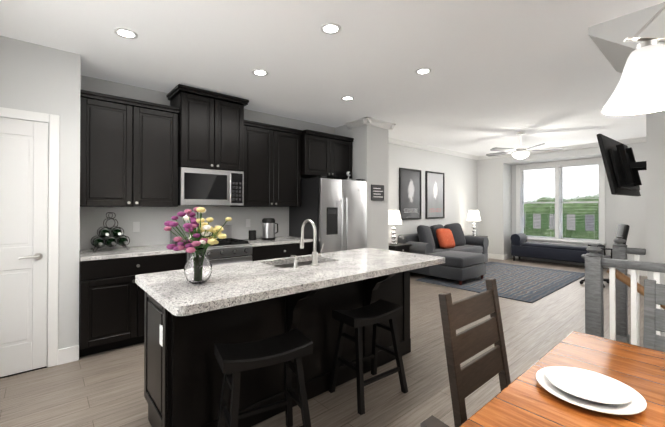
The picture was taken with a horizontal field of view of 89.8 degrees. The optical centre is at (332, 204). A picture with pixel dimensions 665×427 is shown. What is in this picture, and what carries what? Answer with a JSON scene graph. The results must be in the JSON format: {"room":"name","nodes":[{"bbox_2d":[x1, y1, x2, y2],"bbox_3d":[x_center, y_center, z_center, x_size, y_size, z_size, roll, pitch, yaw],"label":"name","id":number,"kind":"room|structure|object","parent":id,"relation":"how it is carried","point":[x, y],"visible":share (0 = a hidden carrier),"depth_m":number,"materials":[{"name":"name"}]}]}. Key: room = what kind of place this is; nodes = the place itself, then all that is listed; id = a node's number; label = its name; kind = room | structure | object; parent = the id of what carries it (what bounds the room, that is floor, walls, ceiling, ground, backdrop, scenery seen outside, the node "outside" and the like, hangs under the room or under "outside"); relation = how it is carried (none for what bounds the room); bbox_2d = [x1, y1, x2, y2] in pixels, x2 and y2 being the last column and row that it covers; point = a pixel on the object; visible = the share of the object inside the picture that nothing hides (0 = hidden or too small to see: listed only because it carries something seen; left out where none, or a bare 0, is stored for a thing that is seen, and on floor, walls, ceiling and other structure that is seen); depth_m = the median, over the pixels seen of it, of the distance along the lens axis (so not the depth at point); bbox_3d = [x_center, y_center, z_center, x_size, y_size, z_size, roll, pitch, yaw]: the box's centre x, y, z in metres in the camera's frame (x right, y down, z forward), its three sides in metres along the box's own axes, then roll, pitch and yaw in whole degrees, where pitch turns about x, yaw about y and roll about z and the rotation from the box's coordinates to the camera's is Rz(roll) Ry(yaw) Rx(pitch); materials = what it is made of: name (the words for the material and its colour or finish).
{"room":"dining room and kitchen","nodes":[
{"label":"dining room and kitchen","id":0,"kind":"room"},
{"bbox_2d":[0,36,80,348],"bbox_3d":[-2.890,0.020,2.982,0.960,2.740,0.780,0,-1,-41],"label":"wall","id":1,"kind":"structure","parent":0,"point":[38,78],"depth_m":2.92,"materials":[{"name":"white paint"}]},
{"bbox_2d":[0,107,59,377],"bbox_3d":[-2.585,0.307,2.680,0.600,2.162,0.070,0,-1,-41],"label":"door","id":2,"kind":"structure","parent":1,"relation":"attached to","point":[29,224],"depth_m":2.77,"materials":[{"name":"white wood"}]},
{"bbox_2d":[79,75,477,249],"bbox_3d":[0.672,0.048,6.439,8.950,2.740,0.200,0,-1,-41],"label":"wall","id":3,"kind":"structure","parent":0,"point":[460,174],"depth_m":4.84,"materials":[{"name":"white paint"}]},
{"bbox_2d":[80,92,179,206],"bbox_3d":[-2.189,-0.512,3.602,0.896,1.074,0.355,0,-1,-41],"label":"upper cabinet","id":4,"kind":"object","parent":3,"relation":"attached to","point":[135,153],"depth_m":3.43,"materials":[{"name":"black wood"}]},
{"bbox_2d":[133,222,139,231],"bbox_3d":[-2.232,0.257,3.795,0.070,0.114,0.005,0,-1,-41],"label":"electrical outlet plate","id":5,"kind":"object","parent":3,"relation":"attached to","point":[136,226],"depth_m":3.79,"materials":[{"name":"white plastic"}]},
{"bbox_2d":[168,88,243,171],"bbox_3d":[-1.537,-0.848,4.120,0.755,0.866,0.426,0,-1,-41],"label":"upper cabinet","id":6,"kind":"object","parent":3,"relation":"attached to","point":[211,127],"depth_m":3.92,"materials":[{"name":"black wood"}]},
{"bbox_2d":[178,167,243,205],"bbox_3d":[-1.524,-0.199,4.100,0.751,0.427,0.467,0,-1,-41],"label":"over-the-range microwave","id":7,"kind":"object","parent":6,"relation":"attached to","point":[204,187],"visible":1,"depth_m":3.92,"materials":[{"name":"silver metal"}]},
{"bbox_2d":[246,219,249,226],"bbox_3d":[-1.187,0.264,4.696,0.070,0.114,0.005,0,-1,-41],"label":"electrical outlet plate","id":8,"kind":"object","parent":3,"relation":"attached to","point":[247,220],"depth_m":4.69,"materials":[{"name":"white plastic"}]},
{"bbox_2d":[230,120,303,206],"bbox_3d":[-0.923,-0.503,4.695,0.920,1.074,0.355,0,-1,-41],"label":"upper cabinet","id":9,"kind":"object","parent":3,"relation":"attached to","point":[272,178],"depth_m":4.54,"materials":[{"name":"black wood"}]},
{"bbox_2d":[300,132,351,178],"bbox_3d":[-0.182,-0.729,5.276,0.950,0.614,0.445,0,-1,-41],"label":"upper cabinet","id":10,"kind":"object","parent":3,"relation":"attached to","point":[320,155],"depth_m":5.05,"materials":[{"name":"black wood"}]},
{"bbox_2d":[399,168,420,219],"bbox_3d":[1.673,-0.216,7.149,0.750,1.080,0.030,0,-1,-41],"label":"picture frame","id":11,"kind":"object","parent":3,"relation":"attached to","point":[409,194],"visible":0.88,"depth_m":7.12,"materials":[{"name":"black"}]},
{"bbox_2d":[388,137,478,159],"bbox_3d":[2.233,-1.270,7.609,4.670,0.085,0.085,0,-1,-41],"label":"crown molding","id":12,"kind":"structure","parent":3,"relation":"attached to","point":[390,140],"depth_m":7.58,"materials":[{"name":"white wood"}]},
{"bbox_2d":[425,171,444,218],"bbox_3d":[2.392,-0.211,7.769,0.750,1.080,0.030,0,-1,-41],"label":"picture frame","id":13,"kind":"object","parent":3,"relation":"attached to","point":[435,194],"visible":1,"depth_m":7.75,"materials":[{"name":"black"}]},
{"bbox_2d":[0,258,646,426],"bbox_3d":[2.953,1.496,3.739,11.010,0.200,8.050,0,-1,-41],"label":"floor","id":14,"kind":"structure","parent":0,"point":[104,389],"depth_m":2.63,"materials":[{"name":"grey wood"}]},
{"bbox_2d":[79,253,184,356],"bbox_3d":[-2.101,0.954,3.488,0.896,0.880,0.626,0,-1,-41],"label":"base cabinet","id":15,"kind":"object","parent":14,"relation":"on","point":[111,302],"depth_m":3.13,"materials":[{"name":"black wood"}]},
{"bbox_2d":[79,236,312,261],"bbox_3d":[-1.458,0.498,4.046,2.596,0.039,0.626,0,-1,-41],"label":"countertop","id":16,"kind":"structure","parent":15,"relation":"on","point":[113,253],"depth_m":3.42,"materials":[{"name":"stone"}]},
{"bbox_2d":[91,212,129,251],"bbox_3d":[-2.263,0.277,3.409,0.318,0.389,0.350,0,-1,-41],"label":"wine rack","id":17,"kind":"object","parent":16,"relation":"on","point":[98,242],"visible":1,"depth_m":3.37,"materials":[{"name":"black metal"},{"name":"dark glass"}]},
{"bbox_2d":[249,230,255,239],"bbox_3d":[-1.077,0.417,4.491,0.100,0.130,0.098,0,-1,-41],"label":"jar","id":18,"kind":"object","parent":16,"relation":"on","point":[252,234],"visible":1,"depth_m":4.45,"materials":[{"name":"black ceramic"}]},
{"bbox_2d":[260,218,277,239],"bbox_3d":[-0.868,0.337,4.566,0.293,0.290,0.184,0,-1,-41],"label":"electric kettle","id":19,"kind":"object","parent":16,"relation":"on","point":[268,229],"visible":1,"depth_m":4.49,"materials":[{"name":"silver metal"}]},
{"bbox_2d":[170,225,251,265],"bbox_3d":[-1.442,0.836,3.999,0.754,1.125,0.714,0,-1,-41],"label":"range","id":20,"kind":"object","parent":14,"relation":"on","point":[228,249],"visible":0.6,"depth_m":3.90,"materials":[{"name":"silver metal"}]},
{"bbox_2d":[214,328,312,426],"bbox_3d":[-0.378,1.073,1.839,0.480,0.624,0.364,0,-1,-29],"label":"bar stool","id":21,"kind":"object","parent":14,"relation":"on","point":[234,360],"visible":1,"depth_m":1.82,"materials":[{"name":"black wood"}]},
{"bbox_2d":[140,259,422,426],"bbox_3d":[-0.171,0.947,2.587,2.146,0.880,0.862,0,-1,-41],"label":"kitchen island","id":22,"kind":"object","parent":14,"relation":"on","point":[188,325],"depth_m":2.11,"materials":[{"name":"black wood"}]},
{"bbox_2d":[135,248,444,318],"bbox_3d":[-0.142,0.483,2.542,2.230,0.044,0.930,0,-1,-41],"label":"island countertop","id":23,"kind":"structure","parent":22,"relation":"on","point":[235,284],"depth_m":2.09,"materials":[{"name":"white stone"}]},
{"bbox_2d":[164,207,231,283],"bbox_3d":[-0.788,0.235,1.949,0.356,0.442,0.370,0,-1,-41],"label":"flower vase","id":24,"kind":"object","parent":23,"relation":"on","point":[198,267],"visible":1,"depth_m":1.90,"materials":[{"name":"clear glass"}]},
{"bbox_2d":[291,219,323,267],"bbox_3d":[-0.222,0.287,2.550,0.265,0.347,0.217,0,-1,-41],"label":"faucet","id":25,"kind":"object","parent":23,"relation":"on","point":[315,255],"depth_m":2.52,"materials":[{"name":"silver metal"}]},
{"bbox_2d":[251,242,311,260],"bbox_3d":[-0.833,0.963,4.582,0.915,0.880,0.626,0,-1,-41],"label":"base cabinet","id":26,"kind":"object","parent":14,"relation":"on","point":[283,250],"depth_m":4.31,"materials":[{"name":"black wood"}]},
{"bbox_2d":[289,176,366,253],"bbox_3d":[-0.048,0.510,5.119,0.910,1.795,0.844,0,-1,-41],"label":"refrigerator","id":27,"kind":"object","parent":14,"relation":"on","point":[334,210],"visible":0.62,"depth_m":4.79,"materials":[{"name":"silver metal"}]},
{"bbox_2d":[328,299,407,414],"bbox_3d":[0.264,1.078,2.472,0.480,0.624,0.364,0,-1,-37],"label":"bar stool","id":28,"kind":"object","parent":14,"relation":"on","point":[375,314],"visible":1,"depth_m":2.44,"materials":[{"name":"black wood"}]},
{"bbox_2d":[389,242,411,252],"bbox_3d":[1.167,1.088,6.355,0.500,0.660,0.460,0,-1,-41],"label":"side table","id":29,"kind":"object","parent":14,"relation":"on","point":[402,247],"visible":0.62,"depth_m":6.18,"materials":[{"name":"black wood"}]},
{"bbox_2d":[388,210,401,243],"bbox_3d":[1.160,0.436,6.368,0.330,0.641,0.330,0,-1,-41],"label":"table lamp","id":30,"kind":"object","parent":29,"relation":"on","point":[394,216],"visible":0.98,"depth_m":6.26,"materials":[{"name":"white fabric"}]},
{"bbox_2d":[420,415,449,426],"bbox_3d":[0.478,0.869,0.517,0.502,1.002,0.450,0,-1,-33],"label":"dining chair","id":31,"kind":"object","parent":14,"relation":"on","point":[432,421],"visible":1,"depth_m":0.57,"materials":[{"name":"wood"}]},
{"bbox_2d":[398,223,488,284],"bbox_3d":[2.650,0.924,7.032,2.390,0.998,1.425,0,-1,-41],"label":"sofa","id":32,"kind":"object","parent":14,"relation":"on","point":[466,257],"visible":0.94,"depth_m":6.61,"materials":[{"name":"grey fabric"}]},
{"bbox_2d":[438,278,510,426],"bbox_3d":[0.742,0.860,1.246,0.450,1.032,0.507,0,-1,-41],"label":"dining chair","id":33,"kind":"object","parent":14,"relation":"on","point":[469,378],"visible":0.79,"depth_m":1.36,"materials":[{"name":"brown wood"}]},
{"bbox_2d":[416,262,584,302],"bbox_3d":[3.379,1.413,6.505,3.150,0.012,1.960,0,-1,-41],"label":"living room rug","id":34,"kind":"object","parent":14,"relation":"on","point":[529,284],"visible":0.79,"depth_m":6.07,"materials":[{"name":"grey carpet"}]},
{"bbox_2d":[511,233,603,262],"bbox_3d":[5.305,1.089,7.988,0.450,0.683,1.805,0,-1,-41],"label":"bench","id":35,"kind":"object","parent":14,"relation":"on","point":[521,246],"visible":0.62,"depth_m":7.95,"materials":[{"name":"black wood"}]},
{"bbox_2d":[459,331,664,426],"bbox_3d":[1.000,0.993,0.816,1.350,0.760,1.010,0,-1,-41],"label":"dining table","id":36,"kind":"object","parent":14,"relation":"on","point":[525,399],"visible":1,"depth_m":1.10,"materials":[{"name":"brown wood"}]},
{"bbox_2d":[536,366,646,414],"bbox_3d":[0.828,0.598,1.087,0.281,0.031,0.281,0,0,4],"label":"plate","id":37,"kind":"object","parent":36,"relation":"on","point":[590,390],"visible":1,"depth_m":1.03,"materials":[{"name":"white ceramic"}]},
{"bbox_2d":[580,224,629,287],"bbox_3d":[4.736,0.877,5.828,0.632,1.072,0.701,0,-1,-41],"label":"desk chair","id":38,"kind":"object","parent":14,"relation":"on","point":[622,230],"visible":0.46,"depth_m":5.70,"materials":[{"name":"black"}]},
{"bbox_2d":[643,279,664,351],"bbox_3d":[1.552,0.876,1.373,0.502,1.002,0.450,0,-1,-41],"label":"dining chair","id":39,"kind":"object","parent":14,"relation":"on","point":[654,316],"visible":0.58,"depth_m":1.64,"materials":[{"name":"grey wood"}]},
{"bbox_3d":[3.541,1.114,8.364,0.500,0.640,0.480,0,-1,-41],"label":"side table","id":40,"kind":"object","parent":14,"relation":"on","visible":0},
{"bbox_2d":[467,210,480,235],"bbox_3d":[3.541,0.473,8.369,0.330,0.641,0.330,0,-1,-41],"label":"table lamp","id":41,"kind":"object","parent":40,"relation":"on","point":[473,215],"visible":1,"depth_m":8.28,"materials":[{"name":"white fabric"}]},
{"bbox_2d":[0,0,664,155],"bbox_3d":[2.953,-1.444,3.763,11.010,0.200,8.050,0,-1,-41],"label":"ceiling","id":42,"kind":"structure","parent":0,"point":[502,73],"depth_m":3.07,"materials":[{"name":"white paint"}]},
{"bbox_2d":[114,28,137,38],"bbox_3d":[-1.632,-1.350,2.639,0.163,0.005,0.163,0,-1,43],"label":"recessed light","id":43,"kind":"object","parent":42,"relation":"in","point":[122,32],"depth_m":2.64,"materials":[{"name":"white"}]},
{"bbox_2d":[252,69,267,75],"bbox_3d":[-0.739,-1.343,3.409,0.163,0.005,0.163,0,-1,43],"label":"recessed light","id":44,"kind":"object","parent":42,"relation":"in","point":[259,72],"depth_m":3.40,"materials":[{"name":"white"}]},
{"bbox_2d":[320,23,340,34],"bbox_3d":[-0.014,-1.350,2.569,0.163,0.005,0.163,0,-1,43],"label":"recessed light","id":45,"kind":"object","parent":42,"relation":"in","point":[330,28],"depth_m":2.56,"materials":[{"name":"white plastic"}]},
{"bbox_2d":[341,96,353,100],"bbox_3d":[0.192,-1.337,4.213,0.163,0.005,0.163,0,-1,43],"label":"recessed light","id":46,"kind":"object","parent":42,"relation":"in","point":[347,98],"depth_m":4.22,"materials":[{"name":"white plastic"}]},
{"bbox_2d":[415,68,431,74],"bbox_3d":[0.917,-1.344,3.373,0.163,0.005,0.163,0,-1,43],"label":"recessed light","id":47,"kind":"object","parent":42,"relation":"in","point":[421,71],"depth_m":3.37,"materials":[{"name":"white"}]},
{"bbox_2d":[486,132,562,158],"bbox_3d":[3.459,-1.078,6.193,1.263,0.490,1.244,0,-1,-41],"label":"ceiling fan","id":48,"kind":"object","parent":42,"relation":"hanging from","point":[520,152],"visible":1,"depth_m":6.07,"materials":[{"name":"silver metal"}]},
{"bbox_2d":[601,5,664,115],"bbox_3d":[1.077,-0.764,0.851,0.546,1.204,0.562,0,-1,-41],"label":"chandelier","id":49,"kind":"object","parent":42,"relation":"hanging from","point":[640,88],"visible":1,"depth_m":0.85,"materials":[{"name":"white glass"}]},
{"bbox_2d":[335,124,388,249],"bbox_3d":[0.487,0.042,5.651,0.520,2.740,0.750,0,-1,-41],"label":"wall","id":50,"kind":"structure","parent":0,"point":[370,154],"depth_m":5.36,"materials":[{"name":"white paint"}]},
{"bbox_2d":[345,118,363,128],"bbox_3d":[0.372,-1.288,5.332,0.085,0.085,0.400,0,-1,-41],"label":"crown molding","id":51,"kind":"structure","parent":50,"relation":"attached to","point":[356,123],"depth_m":5.34,"materials":[{"name":"white"}]},
{"bbox_2d":[371,185,383,200],"bbox_3d":[0.724,-0.185,5.347,0.300,0.250,0.020,0,-1,-41],"label":"sign","id":52,"kind":"object","parent":50,"relation":"attached to","point":[377,192],"visible":0.96,"depth_m":5.33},
{"bbox_2d":[363,117,392,129],"bbox_3d":[0.725,-1.288,5.317,0.600,0.085,0.085,0,-1,-41],"label":"crown molding","id":53,"kind":"structure","parent":50,"relation":"attached to","point":[370,121],"depth_m":5.30,"materials":[{"name":"white"}]},
{"bbox_2d":[477,142,646,261],"bbox_3d":[5.506,0.061,7.955,0.750,2.740,4.220,0,-1,-41],"label":"wall","id":54,"kind":"structure","parent":0,"point":[496,194],"depth_m":8.50,"materials":[{"name":"white paint"}]},
{"bbox_2d":[488,253,503,259],"bbox_3d":[4.209,1.373,8.861,0.016,0.130,0.656,0,-1,-41],"label":"baseboard","id":55,"kind":"structure","parent":54,"relation":"attached to","point":[493,256],"depth_m":8.75,"materials":[{"name":"white wood"}]},
{"bbox_2d":[504,253,512,259],"bbox_3d":[4.617,1.373,8.791,0.510,0.130,0.016,0,-1,-41],"label":"baseboard","id":56,"kind":"structure","parent":54,"relation":"attached to","point":[507,256],"depth_m":8.78,"materials":[{"name":"white wood"}]},
{"bbox_2d":[516,157,605,245],"bbox_3d":[5.571,-0.029,8.256,0.260,2.045,1.900,0,-1,-41],"label":"window","id":57,"kind":"structure","parent":54,"relation":"in","point":[520,202],"depth_m":8.20,"materials":[{"name":"white"}]},
{"bbox_2d":[521,162,599,241],"bbox_3d":[5.552,-0.047,8.239,0.050,1.816,1.660,0,-1,-41],"label":"window blinds","id":58,"kind":"object","parent":57,"relation":"attached to","point":[550,170],"visible":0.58,"depth_m":8.14,"materials":[{"name":"white"}]},
{"bbox_2d":[515,256,608,267],"bbox_3d":[5.570,1.367,8.125,0.016,0.130,2.270,0,-1,-41],"label":"baseboard","id":59,"kind":"structure","parent":54,"relation":"attached to","point":[565,262],"depth_m":8.23,"materials":[{"name":"white wood"}]},
{"bbox_2d":[479,137,645,159],"bbox_3d":[5.216,-1.269,7.663,0.085,0.085,3.720,0,-1,-41],"label":"crown molding","id":60,"kind":"structure","parent":54,"relation":"attached to","point":[642,139],"depth_m":7.44,"materials":[{"name":"white wood"}]},
{"bbox_2d":[627,269,646,275],"bbox_3d":[6.194,1.354,6.561,0.016,0.130,0.946,0,-1,-41],"label":"baseboard","id":61,"kind":"structure","parent":54,"relation":"attached to","point":[641,273],"depth_m":6.63,"materials":[{"name":"white wood"}]},
{"bbox_2d":[588,2,664,72],"bbox_3d":[3.484,-0.001,1.574,1.050,2.720,3.460,0,-1,-41],"label":"soffit","id":62,"kind":"structure","parent":0,"point":[608,37],"depth_m":2.41,"materials":[{"name":"white paint"}]},
{"bbox_2d":[646,110,664,335],"bbox_3d":[3.995,0.011,1.877,0.120,2.740,3.250,0,-1,-41],"label":"wall","id":63,"kind":"structure","parent":0,"point":[655,142],"depth_m":3.02,"materials":[{"name":"white paint"}]},
{"bbox_3d":[4.865,0.034,4.694,4.880,2.740,0.120,0,-1,-41],"label":"wall","id":64,"kind":"structure","parent":0,"visible":0},
{"bbox_2d":[597,134,646,196],"bbox_3d":[3.296,-0.414,3.686,1.126,0.633,0.396,0,-1,-41],"label":"television","id":65,"kind":"object","parent":64,"relation":"attached to","point":[622,166],"visible":0.81,"depth_m":3.54,"materials":[{"name":"black plastic"}]},
{"bbox_3d":[3.322,2.900,1.761,1.020,2.660,2.830,0,-1,-41],"label":"floor","id":66,"kind":"structure","parent":0,"visible":0},
{"bbox_2d":[585,236,664,345],"bbox_3d":[3.260,1.318,1.783,1.119,2.055,2.904,0,-1,-41],"label":"stair railing","id":67,"kind":"object","parent":66,"relation":"on","point":[618,264],"visible":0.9,"depth_m":2.48,"materials":[{"name":"white wood"}]},
{"label":"outside","id":68,"kind":"structure","parent":0,"visible":0},
{"bbox_2d":[524,165,598,239],"bbox_3d":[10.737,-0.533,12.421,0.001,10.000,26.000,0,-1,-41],"label":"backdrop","id":69,"kind":"structure","parent":68,"point":[584,220],"depth_m":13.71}
]}

